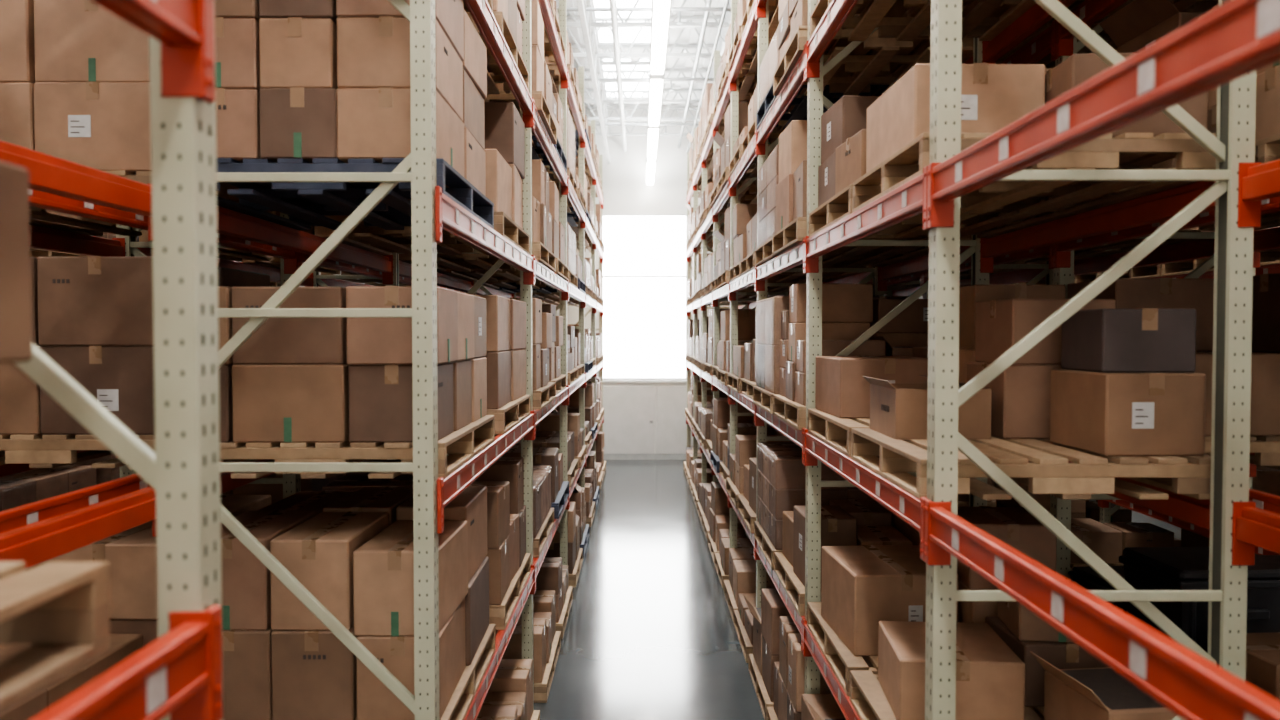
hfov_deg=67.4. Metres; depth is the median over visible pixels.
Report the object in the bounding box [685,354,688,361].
wooden pallet
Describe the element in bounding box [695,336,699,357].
cardboard boxes
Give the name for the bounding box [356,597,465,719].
cardboard box
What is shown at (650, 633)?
floor
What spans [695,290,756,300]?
wooden pallet
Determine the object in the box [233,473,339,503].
cardboard boxes
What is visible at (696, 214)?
cardboard boxes
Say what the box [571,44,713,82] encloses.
joist
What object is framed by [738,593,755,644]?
cardboard boxes
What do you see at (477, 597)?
cardboard box
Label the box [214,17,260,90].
cardboard box
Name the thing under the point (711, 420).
cardboard boxes
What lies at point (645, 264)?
window
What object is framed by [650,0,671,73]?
fluorescent light
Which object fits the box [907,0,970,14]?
cardboard box
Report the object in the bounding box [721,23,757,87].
cardboard boxes
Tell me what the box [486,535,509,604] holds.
cardboard box
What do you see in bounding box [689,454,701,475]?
cardboard boxes
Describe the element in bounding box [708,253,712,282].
cardboard boxes
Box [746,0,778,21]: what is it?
cardboard boxes
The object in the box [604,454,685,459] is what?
baseboard
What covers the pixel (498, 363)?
cardboard box
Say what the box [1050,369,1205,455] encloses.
cardboard box
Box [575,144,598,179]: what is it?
cardboard boxes
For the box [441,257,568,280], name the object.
wooden pallet
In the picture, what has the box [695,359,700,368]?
wooden pallet
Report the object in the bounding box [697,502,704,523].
wooden pallet
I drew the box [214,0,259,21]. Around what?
cardboard box
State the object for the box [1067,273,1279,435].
cardboard boxes
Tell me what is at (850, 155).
cardboard box
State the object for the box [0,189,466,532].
rack
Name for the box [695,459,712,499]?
cardboard boxes
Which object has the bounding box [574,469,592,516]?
cardboard boxes
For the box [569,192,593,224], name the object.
cardboard boxes
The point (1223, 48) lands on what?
rack
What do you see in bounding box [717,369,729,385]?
wooden pallet
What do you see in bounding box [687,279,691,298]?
cardboard boxes
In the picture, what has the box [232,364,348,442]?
cardboard box
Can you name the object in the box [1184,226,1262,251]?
cardboard boxes
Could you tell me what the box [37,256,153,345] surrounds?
cardboard box
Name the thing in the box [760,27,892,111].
cardboard boxes
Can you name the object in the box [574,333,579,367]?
cardboard boxes
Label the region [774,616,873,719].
cardboard boxes
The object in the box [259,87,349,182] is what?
cardboard box
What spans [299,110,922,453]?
wall
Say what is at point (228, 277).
cardboard box
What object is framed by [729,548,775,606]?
cardboard boxes
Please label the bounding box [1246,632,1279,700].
cardboard box
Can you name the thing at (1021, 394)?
cardboard box
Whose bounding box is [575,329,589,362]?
cardboard boxes
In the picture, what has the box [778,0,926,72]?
cardboard boxes
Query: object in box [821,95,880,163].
cardboard box
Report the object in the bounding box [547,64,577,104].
wooden pallet
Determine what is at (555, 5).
cardboard boxes
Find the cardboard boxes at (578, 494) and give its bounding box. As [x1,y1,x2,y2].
[570,484,585,543]
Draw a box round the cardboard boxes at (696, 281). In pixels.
[695,274,697,291]
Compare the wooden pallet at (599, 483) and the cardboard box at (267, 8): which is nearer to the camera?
the cardboard box at (267, 8)
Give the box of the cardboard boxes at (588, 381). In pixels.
[586,380,599,418]
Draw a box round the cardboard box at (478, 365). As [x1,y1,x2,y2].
[470,357,486,421]
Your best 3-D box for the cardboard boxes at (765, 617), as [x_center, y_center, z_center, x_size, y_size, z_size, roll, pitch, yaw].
[1.283,1.939,6.831,1.012,0.640,0.948,0,2,0]
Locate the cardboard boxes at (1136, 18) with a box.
[1090,0,1206,185]
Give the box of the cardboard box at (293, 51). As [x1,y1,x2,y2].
[259,17,337,89]
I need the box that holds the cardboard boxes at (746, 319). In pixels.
[719,310,755,372]
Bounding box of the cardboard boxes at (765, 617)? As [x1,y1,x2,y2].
[743,589,789,701]
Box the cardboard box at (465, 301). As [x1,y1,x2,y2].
[458,292,473,360]
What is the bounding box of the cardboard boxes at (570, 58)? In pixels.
[544,33,573,91]
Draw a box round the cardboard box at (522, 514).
[519,505,525,567]
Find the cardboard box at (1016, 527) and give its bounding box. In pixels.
[957,506,1056,589]
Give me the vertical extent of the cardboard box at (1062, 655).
0.240 m
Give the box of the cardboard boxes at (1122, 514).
[1085,500,1131,521]
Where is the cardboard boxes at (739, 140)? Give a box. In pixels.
[733,127,770,162]
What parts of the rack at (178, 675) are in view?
frame, frame, frame, frame, frame, frame, frame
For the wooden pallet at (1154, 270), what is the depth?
8.94 m
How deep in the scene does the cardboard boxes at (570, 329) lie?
10.28 m
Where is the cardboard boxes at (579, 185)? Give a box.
[556,175,582,201]
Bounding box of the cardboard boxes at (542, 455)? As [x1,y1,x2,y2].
[502,445,562,502]
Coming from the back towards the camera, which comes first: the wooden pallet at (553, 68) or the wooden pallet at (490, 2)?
the wooden pallet at (553, 68)
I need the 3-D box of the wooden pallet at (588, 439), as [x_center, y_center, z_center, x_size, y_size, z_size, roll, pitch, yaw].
[-1.190,1.121,13.344,0.980,0.130,1.214,0,2,0]
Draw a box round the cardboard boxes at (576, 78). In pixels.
[574,67,581,107]
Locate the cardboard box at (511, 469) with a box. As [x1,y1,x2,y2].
[475,457,523,513]
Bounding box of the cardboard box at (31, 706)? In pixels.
[0,689,46,719]
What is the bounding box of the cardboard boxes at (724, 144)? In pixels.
[714,103,754,181]
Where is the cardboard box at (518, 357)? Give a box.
[510,349,525,400]
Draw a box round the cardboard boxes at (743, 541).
[719,529,753,574]
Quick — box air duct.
[695,0,730,127]
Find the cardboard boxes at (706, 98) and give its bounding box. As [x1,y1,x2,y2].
[702,83,723,138]
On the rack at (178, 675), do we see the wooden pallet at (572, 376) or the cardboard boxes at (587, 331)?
the wooden pallet at (572, 376)
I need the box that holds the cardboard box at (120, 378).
[39,346,154,434]
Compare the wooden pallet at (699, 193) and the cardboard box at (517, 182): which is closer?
the cardboard box at (517, 182)
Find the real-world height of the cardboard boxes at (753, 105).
0.464 m
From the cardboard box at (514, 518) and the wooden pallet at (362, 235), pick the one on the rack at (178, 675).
the wooden pallet at (362, 235)
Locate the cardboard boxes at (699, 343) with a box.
[697,316,708,359]
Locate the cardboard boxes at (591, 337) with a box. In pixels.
[589,336,592,359]
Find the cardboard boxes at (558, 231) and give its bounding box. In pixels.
[549,181,564,263]
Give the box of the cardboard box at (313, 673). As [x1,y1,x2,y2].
[271,625,357,719]
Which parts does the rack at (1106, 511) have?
frame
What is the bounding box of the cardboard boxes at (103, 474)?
[8,438,119,483]
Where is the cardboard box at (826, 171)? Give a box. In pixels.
[818,151,847,206]
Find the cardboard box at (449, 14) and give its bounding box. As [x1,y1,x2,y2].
[336,0,463,61]
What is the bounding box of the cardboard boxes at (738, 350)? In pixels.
[733,345,743,377]
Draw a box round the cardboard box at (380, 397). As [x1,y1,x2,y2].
[348,362,453,441]
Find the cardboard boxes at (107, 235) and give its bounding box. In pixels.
[96,232,138,241]
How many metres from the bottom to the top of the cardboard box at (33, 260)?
0.350 m
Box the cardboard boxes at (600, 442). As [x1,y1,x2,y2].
[590,432,604,468]
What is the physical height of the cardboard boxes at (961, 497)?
0.581 m
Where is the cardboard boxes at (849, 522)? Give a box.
[782,499,919,585]
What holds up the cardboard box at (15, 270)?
on the cardboard box
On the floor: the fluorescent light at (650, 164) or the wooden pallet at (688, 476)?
the wooden pallet at (688, 476)
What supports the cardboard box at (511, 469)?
on the cardboard box at (522, 514)
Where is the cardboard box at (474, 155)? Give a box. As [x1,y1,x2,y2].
[409,126,485,200]
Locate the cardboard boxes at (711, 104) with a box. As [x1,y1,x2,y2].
[708,83,724,129]
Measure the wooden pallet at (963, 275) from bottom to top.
0.130 m
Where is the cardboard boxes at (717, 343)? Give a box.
[717,343,718,366]
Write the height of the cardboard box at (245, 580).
0.338 m
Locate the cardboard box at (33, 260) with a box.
[30,257,39,345]
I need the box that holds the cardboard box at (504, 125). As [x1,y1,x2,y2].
[485,102,524,178]
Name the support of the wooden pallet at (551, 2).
on the rack at (178, 675)
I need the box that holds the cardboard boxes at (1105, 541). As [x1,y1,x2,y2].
[996,480,1121,563]
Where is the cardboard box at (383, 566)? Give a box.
[353,520,467,635]
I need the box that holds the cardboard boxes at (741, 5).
[734,0,769,56]
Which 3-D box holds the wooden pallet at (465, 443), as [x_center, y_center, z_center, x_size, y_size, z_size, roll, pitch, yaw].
[-1.200,0.350,4.092,0.980,0.130,1.214,0,2,0]
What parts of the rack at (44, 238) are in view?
frame, frame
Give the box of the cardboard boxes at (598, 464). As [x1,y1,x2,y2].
[597,463,600,480]
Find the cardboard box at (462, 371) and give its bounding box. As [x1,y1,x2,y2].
[452,359,471,430]
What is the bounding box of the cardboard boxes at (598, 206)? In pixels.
[586,204,602,243]
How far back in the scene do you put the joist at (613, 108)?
18.94 m
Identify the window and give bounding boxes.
[603,213,686,382]
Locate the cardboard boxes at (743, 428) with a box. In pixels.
[723,423,776,469]
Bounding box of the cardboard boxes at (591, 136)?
[575,126,593,154]
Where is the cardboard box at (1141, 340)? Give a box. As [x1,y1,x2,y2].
[1061,308,1195,372]
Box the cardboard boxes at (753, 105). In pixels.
[748,83,823,141]
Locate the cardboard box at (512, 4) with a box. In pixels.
[508,0,516,44]
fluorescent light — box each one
[645,158,655,184]
[646,124,659,159]
[648,73,663,125]
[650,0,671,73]
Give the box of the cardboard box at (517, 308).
[510,299,525,349]
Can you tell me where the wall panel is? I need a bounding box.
[603,386,686,453]
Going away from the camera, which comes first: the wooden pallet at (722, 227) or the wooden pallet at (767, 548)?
the wooden pallet at (767, 548)
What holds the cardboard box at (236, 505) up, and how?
on the cardboard box
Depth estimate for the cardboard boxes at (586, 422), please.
13.42 m
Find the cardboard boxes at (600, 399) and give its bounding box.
[588,376,601,412]
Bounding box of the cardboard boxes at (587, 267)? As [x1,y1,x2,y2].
[585,260,589,287]
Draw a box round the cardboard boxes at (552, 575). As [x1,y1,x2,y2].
[536,557,568,622]
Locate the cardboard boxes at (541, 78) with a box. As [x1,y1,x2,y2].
[489,0,551,114]
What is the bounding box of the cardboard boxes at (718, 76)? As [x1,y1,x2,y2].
[715,54,751,103]
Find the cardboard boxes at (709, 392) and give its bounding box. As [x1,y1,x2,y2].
[690,375,727,416]
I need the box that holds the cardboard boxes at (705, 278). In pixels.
[702,257,707,287]
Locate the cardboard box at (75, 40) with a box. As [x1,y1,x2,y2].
[34,0,149,81]
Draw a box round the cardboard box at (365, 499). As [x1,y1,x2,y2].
[323,486,412,525]
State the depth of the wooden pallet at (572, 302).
16.33 m
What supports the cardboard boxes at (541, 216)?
on the wooden pallet at (541, 253)
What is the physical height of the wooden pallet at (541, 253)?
0.130 m
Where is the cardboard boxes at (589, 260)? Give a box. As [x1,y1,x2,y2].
[585,258,593,290]
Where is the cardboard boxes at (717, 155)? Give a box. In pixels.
[713,148,740,187]
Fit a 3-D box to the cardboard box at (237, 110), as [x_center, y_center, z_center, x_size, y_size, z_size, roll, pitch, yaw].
[-1.530,-0.863,3.753,0.275,0.254,0.572,0,2,-1]
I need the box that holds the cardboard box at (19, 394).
[0,346,40,434]
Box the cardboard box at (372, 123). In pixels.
[336,87,464,182]
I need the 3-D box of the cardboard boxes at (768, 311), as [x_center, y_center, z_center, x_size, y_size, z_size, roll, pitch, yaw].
[1.349,-0.114,6.779,0.956,0.646,1.000,0,2,0]
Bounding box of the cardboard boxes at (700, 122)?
[698,106,713,159]
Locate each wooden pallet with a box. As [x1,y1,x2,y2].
[0,434,154,467]
[0,561,109,712]
[29,171,275,235]
[30,248,87,256]
[139,226,369,260]
[216,158,493,229]
[220,415,494,478]
[242,244,375,272]
[270,281,280,286]
[271,624,495,719]
[315,212,529,254]
[321,267,453,282]
[365,275,465,285]
[399,242,555,271]
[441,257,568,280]
[463,0,492,12]
[466,11,528,93]
[477,270,577,288]
[484,91,556,143]
[487,395,529,434]
[489,553,530,629]
[496,278,585,293]
[516,285,591,297]
[531,710,539,719]
[532,135,566,172]
[532,290,596,301]
[533,382,555,409]
[533,508,553,557]
[534,631,560,702]
[542,295,599,304]
[543,8,565,63]
[546,167,576,194]
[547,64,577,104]
[549,0,553,15]
[549,375,565,394]
[551,481,568,518]
[552,298,603,306]
[556,586,572,638]
[567,98,584,130]
[567,188,585,212]
[567,207,590,226]
[567,220,594,236]
[567,368,577,385]
[568,459,577,486]
[569,548,582,586]
[574,232,599,245]
[574,445,586,467]
[575,129,590,154]
[575,149,597,171]
[575,364,583,378]
[576,240,604,252]
[580,524,588,555]
[585,168,600,186]
[585,361,592,372]
[585,432,591,449]
[586,501,594,526]
[587,183,602,196]
[589,358,595,367]
[589,422,596,438]
[593,486,598,507]
[596,356,601,364]
[596,414,600,427]
[597,471,602,488]
[599,408,603,419]
[601,461,605,476]
[683,461,687,473]
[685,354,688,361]
[685,408,689,418]
[686,243,712,251]
[686,298,740,306]
[686,469,690,483]
[687,186,701,197]
[688,173,713,189]
[688,235,712,247]
[688,413,692,424]
[689,479,694,495]
[691,418,695,431]
[692,164,712,178]
[692,227,723,240]
[692,294,755,302]
[693,489,698,508]
[695,148,713,168]
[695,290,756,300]
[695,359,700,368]
[695,424,700,438]
[696,223,724,234]
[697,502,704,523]
[699,209,724,226]
[699,361,705,372]
[699,432,709,448]
[700,133,721,154]
[700,286,773,297]
[702,515,708,540]
[704,363,712,375]
[705,113,724,139]
[705,282,784,295]
[706,200,729,217]
[706,440,711,454]
[708,533,718,560]
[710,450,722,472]
[711,183,756,206]
[711,277,791,291]
[713,94,750,119]
[713,366,718,378]
[714,553,728,587]
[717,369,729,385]
[718,63,757,99]
[718,167,756,193]
[718,270,805,287]
[720,462,728,483]
[723,580,737,622]
[726,477,742,508]
[727,374,744,392]
[728,25,771,71]
[729,144,756,176]
[729,262,847,281]
[734,610,752,662]
[738,495,755,532]
[740,251,872,275]
[741,0,778,38]
[741,379,756,399]
[742,117,787,156]
[748,654,773,719]
[753,386,779,413]
[754,521,781,569]
[755,238,920,266]
[756,83,888,129]
[766,707,777,719]
[772,217,971,255]
[773,26,972,95]
[773,395,805,429]
[774,552,804,616]
[807,602,877,695]
[808,409,869,456]
[809,184,1075,237]
[810,0,1035,40]
[839,274,919,285]
[849,670,1043,719]
[851,428,1210,499]
[852,133,1215,213]
[866,266,996,279]
[887,284,918,289]
[957,501,995,506]
[996,1,1217,67]
[997,212,1214,250]
[1018,280,1044,284]
[1070,563,1123,580]
[1074,272,1129,282]
[1090,168,1279,229]
[1120,264,1192,277]
[1149,436,1279,469]
[1162,258,1279,275]
[1255,134,1279,163]
[1260,249,1279,265]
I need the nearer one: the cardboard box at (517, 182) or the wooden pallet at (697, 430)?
the cardboard box at (517, 182)
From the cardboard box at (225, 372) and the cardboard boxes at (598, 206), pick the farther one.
the cardboard boxes at (598, 206)
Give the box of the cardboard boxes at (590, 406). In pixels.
[557,383,595,429]
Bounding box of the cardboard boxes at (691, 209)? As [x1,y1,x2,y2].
[685,202,693,239]
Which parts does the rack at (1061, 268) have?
frame, frame, frame, frame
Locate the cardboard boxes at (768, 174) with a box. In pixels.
[758,145,778,246]
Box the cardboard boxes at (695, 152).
[693,127,710,170]
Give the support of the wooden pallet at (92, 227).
on the rack at (44, 238)
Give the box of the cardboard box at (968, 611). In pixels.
[958,579,996,622]
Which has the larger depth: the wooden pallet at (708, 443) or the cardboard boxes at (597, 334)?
the cardboard boxes at (597, 334)
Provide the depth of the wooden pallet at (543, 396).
7.18 m
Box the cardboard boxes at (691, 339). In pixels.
[690,338,692,355]
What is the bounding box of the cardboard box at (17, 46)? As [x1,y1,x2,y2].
[0,0,34,83]
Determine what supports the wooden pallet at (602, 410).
on the rack at (178, 675)
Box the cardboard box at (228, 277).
[218,267,269,286]
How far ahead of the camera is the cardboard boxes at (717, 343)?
11.39 m
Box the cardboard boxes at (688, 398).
[687,391,689,411]
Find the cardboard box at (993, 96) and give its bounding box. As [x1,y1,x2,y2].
[866,63,1044,172]
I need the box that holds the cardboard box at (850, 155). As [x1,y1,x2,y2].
[835,129,880,194]
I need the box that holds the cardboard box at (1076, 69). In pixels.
[1045,53,1208,137]
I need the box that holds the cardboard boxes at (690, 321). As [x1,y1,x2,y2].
[687,319,699,354]
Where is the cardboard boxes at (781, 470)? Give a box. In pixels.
[757,443,916,549]
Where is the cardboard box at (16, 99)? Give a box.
[0,83,34,149]
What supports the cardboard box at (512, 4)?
on the wooden pallet at (498, 77)
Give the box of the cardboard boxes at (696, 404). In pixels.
[694,400,712,423]
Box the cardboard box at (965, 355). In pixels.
[959,349,975,382]
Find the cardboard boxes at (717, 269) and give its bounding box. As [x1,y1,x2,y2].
[714,242,720,278]
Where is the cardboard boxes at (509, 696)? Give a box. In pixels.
[476,659,532,719]
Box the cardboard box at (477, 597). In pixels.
[465,556,488,665]
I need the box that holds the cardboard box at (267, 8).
[259,0,337,24]
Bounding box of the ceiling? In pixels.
[554,0,724,110]
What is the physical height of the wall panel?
1.380 m
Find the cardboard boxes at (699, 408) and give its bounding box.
[698,407,712,429]
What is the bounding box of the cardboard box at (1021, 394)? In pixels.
[967,362,1062,438]
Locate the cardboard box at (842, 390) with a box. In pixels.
[815,356,927,417]
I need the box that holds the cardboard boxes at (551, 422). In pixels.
[536,413,583,456]
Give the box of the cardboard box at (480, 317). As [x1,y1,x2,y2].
[473,295,486,357]
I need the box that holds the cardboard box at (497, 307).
[474,295,510,351]
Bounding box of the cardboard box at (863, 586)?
[821,545,958,655]
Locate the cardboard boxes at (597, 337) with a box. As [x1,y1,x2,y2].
[596,336,598,356]
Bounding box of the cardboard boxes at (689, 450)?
[686,447,701,468]
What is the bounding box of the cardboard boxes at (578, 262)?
[575,254,581,279]
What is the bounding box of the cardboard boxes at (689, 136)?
[687,132,710,178]
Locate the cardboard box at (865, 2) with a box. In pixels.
[817,0,868,13]
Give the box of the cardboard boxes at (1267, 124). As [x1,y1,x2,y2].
[1200,4,1279,140]
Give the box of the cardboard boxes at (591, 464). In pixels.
[585,451,596,497]
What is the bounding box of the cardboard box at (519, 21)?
[487,8,521,72]
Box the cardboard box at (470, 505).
[396,486,486,581]
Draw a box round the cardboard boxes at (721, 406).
[712,398,753,460]
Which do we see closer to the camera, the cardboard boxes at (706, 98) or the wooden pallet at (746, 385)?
the wooden pallet at (746, 385)
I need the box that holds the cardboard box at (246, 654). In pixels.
[222,626,273,719]
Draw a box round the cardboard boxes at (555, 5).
[554,1,558,22]
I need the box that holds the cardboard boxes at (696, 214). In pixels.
[693,205,699,229]
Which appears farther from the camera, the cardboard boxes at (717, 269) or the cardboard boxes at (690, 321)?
the cardboard boxes at (690, 321)
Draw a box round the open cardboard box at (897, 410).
[863,375,991,438]
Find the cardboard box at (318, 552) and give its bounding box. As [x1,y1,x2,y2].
[270,511,388,630]
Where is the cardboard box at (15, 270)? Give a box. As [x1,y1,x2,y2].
[0,161,31,362]
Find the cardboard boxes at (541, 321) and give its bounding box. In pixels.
[509,298,551,390]
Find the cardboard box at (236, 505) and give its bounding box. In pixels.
[220,494,271,516]
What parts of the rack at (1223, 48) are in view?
frame, frame, frame, frame, frame, frame, frame, frame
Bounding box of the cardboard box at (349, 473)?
[346,460,412,475]
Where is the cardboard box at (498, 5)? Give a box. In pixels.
[493,0,507,22]
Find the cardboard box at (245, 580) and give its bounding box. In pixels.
[221,510,316,629]
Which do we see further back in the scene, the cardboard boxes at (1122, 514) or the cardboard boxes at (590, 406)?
the cardboard boxes at (590, 406)
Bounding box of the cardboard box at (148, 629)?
[109,619,157,647]
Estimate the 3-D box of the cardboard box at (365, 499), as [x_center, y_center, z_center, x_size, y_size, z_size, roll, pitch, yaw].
[-1.209,0.795,4.399,0.296,0.342,0.568,0,2,1]
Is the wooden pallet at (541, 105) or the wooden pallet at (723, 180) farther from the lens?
the wooden pallet at (723, 180)
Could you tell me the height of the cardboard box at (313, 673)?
0.336 m
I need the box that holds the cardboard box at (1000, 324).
[975,299,1114,364]
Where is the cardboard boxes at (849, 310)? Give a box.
[779,283,927,405]
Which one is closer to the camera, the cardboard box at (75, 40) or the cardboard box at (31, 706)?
the cardboard box at (31, 706)
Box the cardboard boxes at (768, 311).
[756,296,918,393]
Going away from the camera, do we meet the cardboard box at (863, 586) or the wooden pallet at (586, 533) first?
the cardboard box at (863, 586)
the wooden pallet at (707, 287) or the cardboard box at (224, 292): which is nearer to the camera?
the cardboard box at (224, 292)
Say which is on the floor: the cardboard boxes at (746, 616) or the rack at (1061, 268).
the rack at (1061, 268)
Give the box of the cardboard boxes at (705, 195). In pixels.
[701,183,724,213]
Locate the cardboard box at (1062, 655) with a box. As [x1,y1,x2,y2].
[985,616,1108,706]
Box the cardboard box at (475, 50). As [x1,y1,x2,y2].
[463,9,486,98]
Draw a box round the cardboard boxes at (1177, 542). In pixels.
[1111,522,1180,546]
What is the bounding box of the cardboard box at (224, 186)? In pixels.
[220,182,238,193]
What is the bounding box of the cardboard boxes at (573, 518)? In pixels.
[545,502,579,573]
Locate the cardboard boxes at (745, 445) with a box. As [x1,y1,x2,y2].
[729,431,793,493]
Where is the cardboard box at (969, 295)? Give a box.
[959,284,1065,348]
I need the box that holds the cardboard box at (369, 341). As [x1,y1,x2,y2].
[346,286,457,364]
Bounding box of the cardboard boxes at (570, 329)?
[567,326,574,371]
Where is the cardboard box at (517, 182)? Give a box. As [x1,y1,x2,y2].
[509,164,522,228]
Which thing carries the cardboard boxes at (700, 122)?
on the wooden pallet at (710, 156)
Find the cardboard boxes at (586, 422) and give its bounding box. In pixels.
[551,408,588,437]
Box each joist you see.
[567,0,728,27]
[567,16,720,57]
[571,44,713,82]
[576,68,707,103]
[584,89,702,120]
[585,106,697,135]
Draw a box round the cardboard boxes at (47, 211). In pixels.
[35,209,80,227]
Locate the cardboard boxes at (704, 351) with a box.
[701,333,708,362]
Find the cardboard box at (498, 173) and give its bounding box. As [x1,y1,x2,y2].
[484,149,511,218]
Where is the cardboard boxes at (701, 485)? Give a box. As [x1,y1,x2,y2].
[699,483,710,513]
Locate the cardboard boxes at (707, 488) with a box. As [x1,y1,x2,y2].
[705,486,710,524]
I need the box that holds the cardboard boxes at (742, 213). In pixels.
[732,204,756,265]
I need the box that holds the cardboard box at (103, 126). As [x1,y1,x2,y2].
[34,81,150,173]
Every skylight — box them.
[591,0,651,43]
[600,61,649,97]
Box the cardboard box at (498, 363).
[486,350,511,408]
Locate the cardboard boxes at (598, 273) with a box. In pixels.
[596,269,600,297]
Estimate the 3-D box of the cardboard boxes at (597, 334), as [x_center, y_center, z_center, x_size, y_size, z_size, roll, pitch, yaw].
[-1.192,-0.449,17.745,0.932,0.700,1.179,0,2,0]
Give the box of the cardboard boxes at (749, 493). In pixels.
[743,458,755,513]
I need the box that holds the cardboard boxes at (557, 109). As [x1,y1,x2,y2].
[532,92,562,158]
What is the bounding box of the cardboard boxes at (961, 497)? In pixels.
[957,478,991,501]
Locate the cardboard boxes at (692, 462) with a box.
[691,461,694,484]
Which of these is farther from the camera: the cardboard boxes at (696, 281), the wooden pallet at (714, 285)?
the cardboard boxes at (696, 281)
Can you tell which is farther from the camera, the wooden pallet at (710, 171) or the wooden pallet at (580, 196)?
the wooden pallet at (710, 171)
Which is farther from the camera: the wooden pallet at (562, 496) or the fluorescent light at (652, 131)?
the fluorescent light at (652, 131)
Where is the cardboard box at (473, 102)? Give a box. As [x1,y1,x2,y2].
[462,68,484,149]
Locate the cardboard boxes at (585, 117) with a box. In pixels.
[584,105,587,132]
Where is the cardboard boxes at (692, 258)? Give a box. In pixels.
[692,258,692,295]
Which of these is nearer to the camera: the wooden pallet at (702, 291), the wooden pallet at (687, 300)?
the wooden pallet at (702, 291)
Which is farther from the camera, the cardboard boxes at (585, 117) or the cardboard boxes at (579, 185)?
the cardboard boxes at (585, 117)
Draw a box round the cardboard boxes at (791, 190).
[776,120,806,232]
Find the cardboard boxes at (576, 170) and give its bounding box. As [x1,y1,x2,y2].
[567,168,586,213]
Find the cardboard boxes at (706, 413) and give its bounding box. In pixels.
[701,408,712,438]
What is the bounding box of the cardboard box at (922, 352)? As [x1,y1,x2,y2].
[912,347,927,357]
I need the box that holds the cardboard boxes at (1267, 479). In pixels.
[1253,465,1279,495]
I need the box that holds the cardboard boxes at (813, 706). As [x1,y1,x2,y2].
[801,694,845,719]
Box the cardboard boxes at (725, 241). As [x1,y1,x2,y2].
[713,207,729,272]
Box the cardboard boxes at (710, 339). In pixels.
[708,309,748,364]
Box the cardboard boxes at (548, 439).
[495,431,573,469]
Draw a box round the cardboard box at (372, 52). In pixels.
[337,16,462,120]
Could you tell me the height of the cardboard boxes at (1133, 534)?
0.640 m
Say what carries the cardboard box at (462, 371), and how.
on the wooden pallet at (465, 443)
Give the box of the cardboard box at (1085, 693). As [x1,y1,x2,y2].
[1030,651,1176,719]
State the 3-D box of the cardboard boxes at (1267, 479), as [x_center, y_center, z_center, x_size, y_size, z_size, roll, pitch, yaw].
[5.077,1.031,7.978,0.941,0.350,0.948,0,2,0]
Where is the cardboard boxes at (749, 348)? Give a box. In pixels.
[744,339,756,381]
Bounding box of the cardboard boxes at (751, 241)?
[746,213,756,256]
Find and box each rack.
[0,0,603,719]
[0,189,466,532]
[686,0,1279,719]
[872,0,1279,579]
[1017,244,1279,554]
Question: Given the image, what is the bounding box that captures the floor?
[534,460,1180,719]
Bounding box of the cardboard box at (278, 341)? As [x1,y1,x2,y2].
[231,287,346,364]
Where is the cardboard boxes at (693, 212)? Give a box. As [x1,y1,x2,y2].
[691,212,693,234]
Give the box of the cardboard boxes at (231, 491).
[220,490,232,494]
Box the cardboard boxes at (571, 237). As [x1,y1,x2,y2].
[567,223,575,274]
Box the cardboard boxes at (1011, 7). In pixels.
[999,1,1218,31]
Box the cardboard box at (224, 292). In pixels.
[218,286,232,364]
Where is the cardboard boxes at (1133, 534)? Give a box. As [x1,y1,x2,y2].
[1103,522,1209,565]
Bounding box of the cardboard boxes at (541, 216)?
[532,160,551,251]
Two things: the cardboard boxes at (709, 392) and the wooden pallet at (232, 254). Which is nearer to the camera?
the wooden pallet at (232, 254)
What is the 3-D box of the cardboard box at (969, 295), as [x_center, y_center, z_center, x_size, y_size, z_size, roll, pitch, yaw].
[1.629,-0.193,4.366,0.402,0.280,0.463,0,2,-2]
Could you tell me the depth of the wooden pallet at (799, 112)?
6.71 m
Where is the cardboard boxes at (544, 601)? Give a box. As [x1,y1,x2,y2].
[496,590,555,682]
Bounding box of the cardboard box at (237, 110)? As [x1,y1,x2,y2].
[215,88,261,162]
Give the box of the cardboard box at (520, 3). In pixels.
[517,0,524,20]
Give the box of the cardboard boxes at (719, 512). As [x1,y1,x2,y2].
[709,482,744,550]
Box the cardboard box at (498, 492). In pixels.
[469,481,509,548]
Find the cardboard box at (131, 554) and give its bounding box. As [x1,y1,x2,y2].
[41,521,157,619]
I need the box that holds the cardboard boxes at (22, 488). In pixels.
[0,465,96,510]
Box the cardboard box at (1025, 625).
[997,581,1088,641]
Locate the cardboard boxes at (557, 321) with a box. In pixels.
[542,304,562,380]
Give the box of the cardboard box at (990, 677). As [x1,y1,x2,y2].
[878,621,1024,719]
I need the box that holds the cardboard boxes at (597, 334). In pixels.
[568,324,600,354]
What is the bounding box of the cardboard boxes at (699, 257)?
[697,253,710,289]
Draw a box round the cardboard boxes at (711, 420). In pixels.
[710,413,712,441]
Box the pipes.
[557,0,730,152]
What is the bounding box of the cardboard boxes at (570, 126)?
[544,106,574,183]
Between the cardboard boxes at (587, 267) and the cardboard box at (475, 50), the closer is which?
the cardboard box at (475, 50)
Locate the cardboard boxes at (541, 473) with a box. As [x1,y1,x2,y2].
[533,465,550,537]
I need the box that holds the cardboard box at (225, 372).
[219,364,233,442]
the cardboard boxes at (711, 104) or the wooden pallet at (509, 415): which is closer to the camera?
the wooden pallet at (509, 415)
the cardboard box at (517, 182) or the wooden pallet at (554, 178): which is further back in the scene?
the wooden pallet at (554, 178)
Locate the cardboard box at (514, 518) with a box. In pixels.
[509,514,518,581]
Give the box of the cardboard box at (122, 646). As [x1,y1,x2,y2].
[0,634,142,708]

